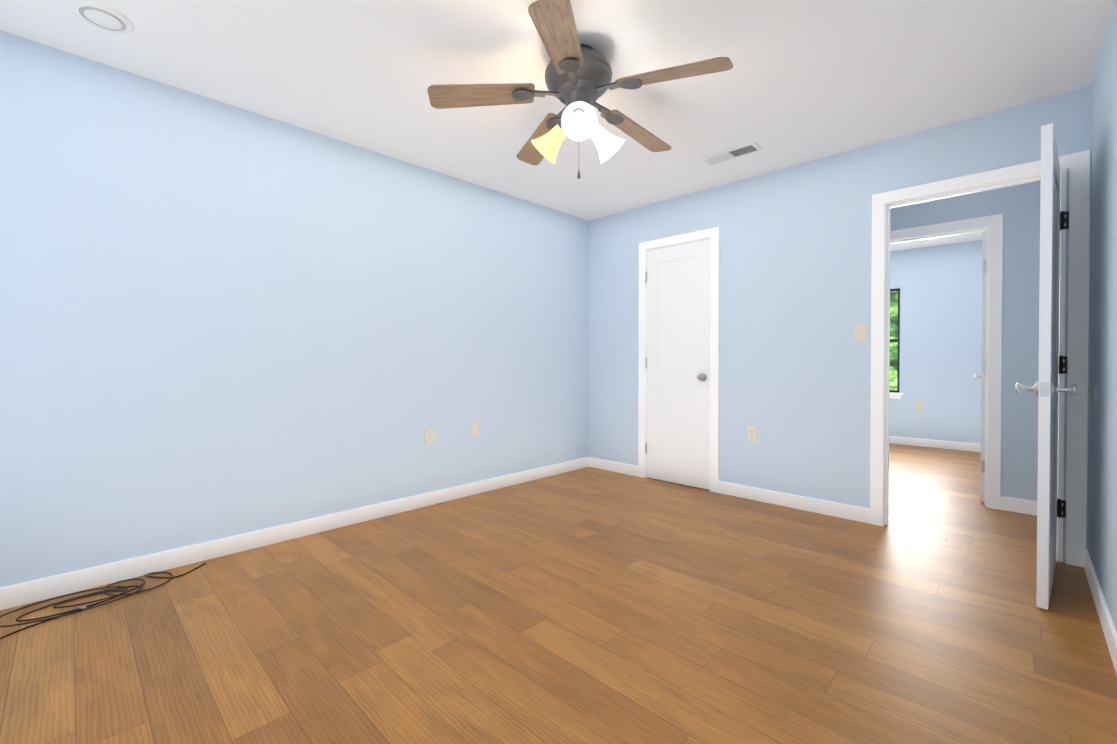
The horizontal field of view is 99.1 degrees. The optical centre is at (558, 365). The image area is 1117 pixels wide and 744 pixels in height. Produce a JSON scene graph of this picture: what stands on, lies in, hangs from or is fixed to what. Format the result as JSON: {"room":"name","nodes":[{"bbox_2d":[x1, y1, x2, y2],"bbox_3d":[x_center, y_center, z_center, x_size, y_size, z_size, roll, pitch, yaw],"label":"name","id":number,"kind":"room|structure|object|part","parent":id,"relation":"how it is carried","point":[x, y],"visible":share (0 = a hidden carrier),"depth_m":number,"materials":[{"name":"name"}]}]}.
{"room":"empty bedroom","nodes":[
{"label":"empty bedroom","id":0,"kind":"room"},
{"bbox_2d":[0,30,588,587],"bbox_3d":[0.138,-0.214,4.648,0.110,2.440,7.970,1,1,44],"label":"wall","id":1,"kind":"structure","parent":0,"point":[218,320],"depth_m":2.61,"materials":[{"name":"blue paint"}]},
{"bbox_2d":[0,457,587,610],"bbox_3d":[-1.106,0.972,3.290,0.013,0.095,4.050,1,1,44],"label":"baseboard","id":2,"kind":"structure","parent":1,"relation":"attached to","point":[24,593],"depth_m":2.61,"materials":[{"name":"white wood"}]},
{"bbox_2d":[425,428,433,444],"bbox_3d":[-0.937,0.517,3.462,0.008,0.116,0.072,1,1,44],"label":"electrical outlet","id":3,"kind":"object","parent":1,"relation":"attached to","point":[429,436],"visible":1,"depth_m":3.46,"materials":[{"name":"beige plastic"}]},
{"bbox_2d":[471,422,478,436],"bbox_3d":[-0.659,0.504,3.750,0.006,0.116,0.072,1,1,44],"label":"electrical outlet","id":4,"kind":"object","parent":1,"relation":"attached to","point":[474,429],"visible":1,"depth_m":3.75,"materials":[{"name":"beige plastic"}]},
{"bbox_2d":[0,0,1113,251],"bbox_3d":[1.374,-1.462,3.436,3.935,0.080,8.350,1,1,44],"label":"ceiling","id":5,"kind":"structure","parent":0,"point":[804,82],"depth_m":2.26,"materials":[{"name":"paint"}]},
{"bbox_2d":[70,0,133,33],"bbox_3d":[-1.837,-1.401,1.920,0.188,0.014,0.188,1,1,44],"label":"disc","id":6,"kind":"object","parent":5,"relation":"attached to","point":[102,16],"visible":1,"depth_m":1.91,"materials":[{"name":"white plastic"}]},
{"bbox_2d":[427,0,732,178],"bbox_3d":[0.125,-1.122,2.188,1.283,0.577,1.243,1,1,44],"label":"fan","id":7,"kind":"object","parent":5,"relation":"hanging from","point":[578,77],"visible":1,"depth_m":2.07,"materials":[{"name":"brown wood"}]},
{"label":"blade","id":8,"kind":"part","parent":7,"relation":"part of","materials":[{"name":"brown wood"}]},
{"bbox_3d":[-0.091,-1.204,2.554,0.140,0.006,0.465,12,-10,-23],"label":"blade","id":9,"kind":"part","parent":7,"relation":"part of","materials":[{"name":"brown wood"}]},
{"bbox_3d":[-0.046,-1.038,2.236,0.171,0.166,0.150,1,1,44],"label":"lamp shade","id":10,"kind":"part","parent":7,"relation":"part of","materials":[{"name":"beige glass"}]},
{"bbox_3d":[0.007,-1.196,1.739,0.140,0.006,0.465,-11,4,12],"label":"blade","id":11,"kind":"part","parent":7,"relation":"part of","materials":[{"name":"brown wood"}]},
{"bbox_3d":[0.088,-1.036,2.001,0.162,0.166,0.164,1,1,44],"label":"lamp shade","id":12,"kind":"part","parent":7,"relation":"part of","materials":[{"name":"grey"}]},
{"bbox_3d":[0.088,-1.060,2.034,0.071,0.075,0.072,1,1,44],"label":"bulb","id":13,"kind":"part","parent":7,"relation":"part of","materials":[{"name":"white glass"}]},
{"bbox_3d":[0.231,-1.038,2.230,0.148,0.166,0.171,1,1,44],"label":"lamp shade","id":14,"kind":"part","parent":7,"relation":"part of","materials":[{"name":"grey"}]},
{"bbox_3d":[0.406,-1.203,2.456,0.465,0.006,0.140,8,6,-43],"label":"blade","id":15,"kind":"part","parent":7,"relation":"part of","materials":[{"name":"brown wood"}]},
{"label":"blade","id":16,"kind":"part","parent":7,"relation":"part of","materials":[{"name":"brown wood"}]},
{"bbox_2d":[700,142,762,165],"bbox_3d":[1.157,-1.416,3.195,0.370,0.008,0.155,1,1,44],"label":"ceiling vent","id":17,"kind":"object","parent":5,"relation":"in","point":[733,153],"visible":0.98,"depth_m":3.18,"materials":[{"name":"white metal"}]},
{"bbox_2d":[0,443,1116,743],"bbox_3d":[1.374,1.047,3.461,3.935,0.060,8.350,1,1,44],"label":"floor","id":18,"kind":"structure","parent":0,"point":[588,605],"depth_m":1.84,"materials":[{"name":"brown wood"}]},
{"bbox_2d":[0,562,205,638],"bbox_3d":[-1.841,1.027,1.856,0.944,0.012,0.895,1,1,44],"label":"coaxial cable","id":19,"kind":"object","parent":18,"relation":"on","point":[103,591],"visible":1,"depth_m":2.08,"materials":[{"name":"black plastic"}]},
{"bbox_2d":[589,86,1091,562],"bbox_3d":[1.534,-0.204,3.613,3.335,2.440,0.110,1,1,44],"label":"wall","id":20,"kind":"structure","parent":0,"point":[795,265],"depth_m":3.38,"materials":[{"name":"blue paint"}]},
{"bbox_2d":[588,457,637,476],"bbox_3d":[0.523,0.960,4.521,0.575,0.095,0.013,1,1,44],"label":"baseboard","id":21,"kind":"structure","parent":20,"relation":"attached to","point":[628,469],"depth_m":4.51,"materials":[{"name":"white wood"}]},
{"bbox_2d":[645,238,710,489],"bbox_3d":[1.021,-0.012,4.065,0.622,2.030,0.171,1,1,44],"label":"closet door","id":22,"kind":"structure","parent":20,"relation":"in","point":[677,447],"depth_m":4.04,"materials":[{"name":"white paint"},{"name":"satin nickel"}]},
{"bbox_3d":[1.207,0.093,3.885,0.103,0.064,0.171,1,1,44],"label":"knob","id":23,"kind":"part","parent":22,"relation":"part of","materials":[{"name":"grey metal"}]},
{"bbox_2d":[638,227,719,492],"bbox_3d":[1.045,-0.019,4.090,0.650,2.060,0.110,1,1,44],"label":"door frame","id":24,"kind":"structure","parent":20,"relation":"attached to","point":[646,336],"depth_m":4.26,"materials":[{"name":"white wood"}]},
{"bbox_2d":[747,426,756,441],"bbox_3d":[1.466,0.516,3.604,0.072,0.116,0.008,1,1,44],"label":"electrical outlet","id":25,"kind":"object","parent":20,"relation":"attached to","point":[751,433],"visible":1,"depth_m":3.60,"materials":[{"name":"beige plastic"}]},
{"bbox_2d":[718,481,869,523],"bbox_3d":[1.644,0.970,3.433,1.030,0.095,0.013,1,1,44],"label":"baseboard","id":26,"kind":"structure","parent":20,"relation":"attached to","point":[860,514],"depth_m":3.37,"materials":[{"name":"white wood"}]},
{"bbox_2d":[854,323,866,340],"bbox_3d":[1.969,-0.219,3.102,0.072,0.116,0.018,1,1,44],"label":"light switch","id":27,"kind":"object","parent":20,"relation":"attached to","point":[860,331],"visible":1,"depth_m":3.10,"materials":[{"name":"beige plastic"}]},
{"bbox_2d":[870,150,1089,566],"bbox_3d":[2.392,-0.034,2.782,0.935,2.115,0.142,1,1,44],"label":"door frame","id":28,"kind":"structure","parent":20,"relation":"attached to","point":[1078,164],"depth_m":2.48,"materials":[{"name":"white wood"}]},
{"bbox_3d":[2.636,-0.003,2.489,0.032,1.590,0.035,1,1,44],"label":"main door jamb leaf","id":29,"kind":"part","parent":28,"relation":"part of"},
{"bbox_2d":[1036,123,1064,609],"bbox_3d":[2.330,0.006,2.244,0.766,2.030,0.053,-1,1,-42],"label":"door","id":30,"kind":"structure","parent":20,"relation":"in","point":[1048,362],"depth_m":2.00,"materials":[{"name":"white wood"}]},
{"bbox_2d":[1016,381,1076,396],"bbox_3d":[2.072,0.101,2.025,0.183,0.066,0.106,1,1,44],"label":"door handle","id":31,"kind":"object","parent":30,"relation":"attached to","point":[1044,389],"depth_m":2.00,"materials":[{"name":"grey metal"}]},
{"bbox_3d":[2.609,-0.006,2.491,0.047,1.596,0.017,1,1,44],"label":"main door hinge","id":32,"kind":"part","parent":30,"relation":"part of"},
{"bbox_2d":[889,240,981,443],"bbox_3d":[4.112,-0.230,6.268,3.335,2.440,0.110,1,1,44],"label":"wall","id":33,"kind":"structure","parent":0,"point":[940,286],"depth_m":5.73,"materials":[{"name":"blue paint"}]},
{"bbox_2d":[889,288,899,392],"bbox_3d":[4.019,-0.321,6.347,0.890,1.320,0.053,1,1,44],"label":"window","id":34,"kind":"structure","parent":33,"relation":"in","point":[894,340],"depth_m":6.08,"materials":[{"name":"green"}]},
{"bbox_2d":[889,392,902,398],"bbox_3d":[3.984,0.377,6.318,0.970,0.075,0.065,1,1,44],"label":"window sill","id":35,"kind":"structure","parent":33,"relation":"attached to","point":[894,395],"depth_m":6.03,"materials":[{"name":"white wood"}]},
{"bbox_2d":[916,400,923,409],"bbox_3d":[4.453,0.484,5.861,0.072,0.116,0.008,1,1,44],"label":"outlet","id":36,"kind":"object","parent":33,"relation":"attached to","point":[919,404],"visible":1,"depth_m":5.86,"materials":[{"name":"beige plastic"}]},
{"bbox_2d":[889,436,980,451],"bbox_3d":[4.069,0.943,6.235,3.335,0.095,0.013,1,1,44],"label":"baseboard","id":37,"kind":"structure","parent":33,"relation":"attached to","point":[962,446],"depth_m":5.74,"materials":[{"name":"white wood"}]},
{"bbox_2d":[891,181,1039,500],"bbox_3d":[2.217,-0.211,4.316,3.335,2.440,0.110,1,1,44],"label":"wall","id":38,"kind":"structure","parent":0,"point":[1017,207],"depth_m":3.31,"materials":[{"name":"blue paint"}]},
{"bbox_2d":[890,214,1002,509],"bbox_3d":[2.841,-0.028,3.712,0.905,2.085,0.142,1,1,44],"label":"door frame","id":39,"kind":"structure","parent":38,"relation":"attached to","point":[994,223],"depth_m":3.38,"materials":[{"name":"white wood"}]},
{"bbox_2d":[980,231,986,501],"bbox_3d":[3.401,0.006,3.768,0.046,2.000,0.758,1,1,44],"label":"door","id":40,"kind":"structure","parent":38,"relation":"in","point":[983,381],"depth_m":3.51,"materials":[{"name":"white wood"}]},
{"bbox_3d":[3.143,0.004,3.499,0.041,1.576,0.011,1,1,44],"label":"far door hinge","id":41,"kind":"part","parent":40,"relation":"part of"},
{"bbox_2d":[1000,496,1036,515],"bbox_3d":[3.242,0.972,3.247,0.330,0.095,0.013,1,1,44],"label":"baseboard","id":42,"kind":"structure","parent":38,"relation":"attached to","point":[1029,507],"depth_m":3.29,"materials":[{"name":"white wood"}]},
{"bbox_2d":[1087,0,1116,631],"bbox_3d":[2.610,-0.191,2.248,0.110,2.440,7.970,1,1,44],"label":"wall","id":43,"kind":"structure","parent":0,"point":[1102,500],"depth_m":1.99,"materials":[{"name":"blue paint"}]},
{"bbox_2d":[1094,385,1096,402],"bbox_3d":[2.461,0.130,2.180,0.004,0.082,0.082,1,1,44],"label":"light switch","id":44,"kind":"object","parent":43,"relation":"attached to","point":[1095,393],"visible":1,"depth_m":2.17,"materials":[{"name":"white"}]},
{"bbox_2d":[1084,549,1116,674],"bbox_3d":[1.277,0.994,0.975,0.013,0.095,4.050,1,1,44],"label":"baseboard","id":45,"kind":"structure","parent":43,"relation":"attached to","point":[1108,627],"depth_m":1.89,"materials":[{"name":"white wood"}]}
]}

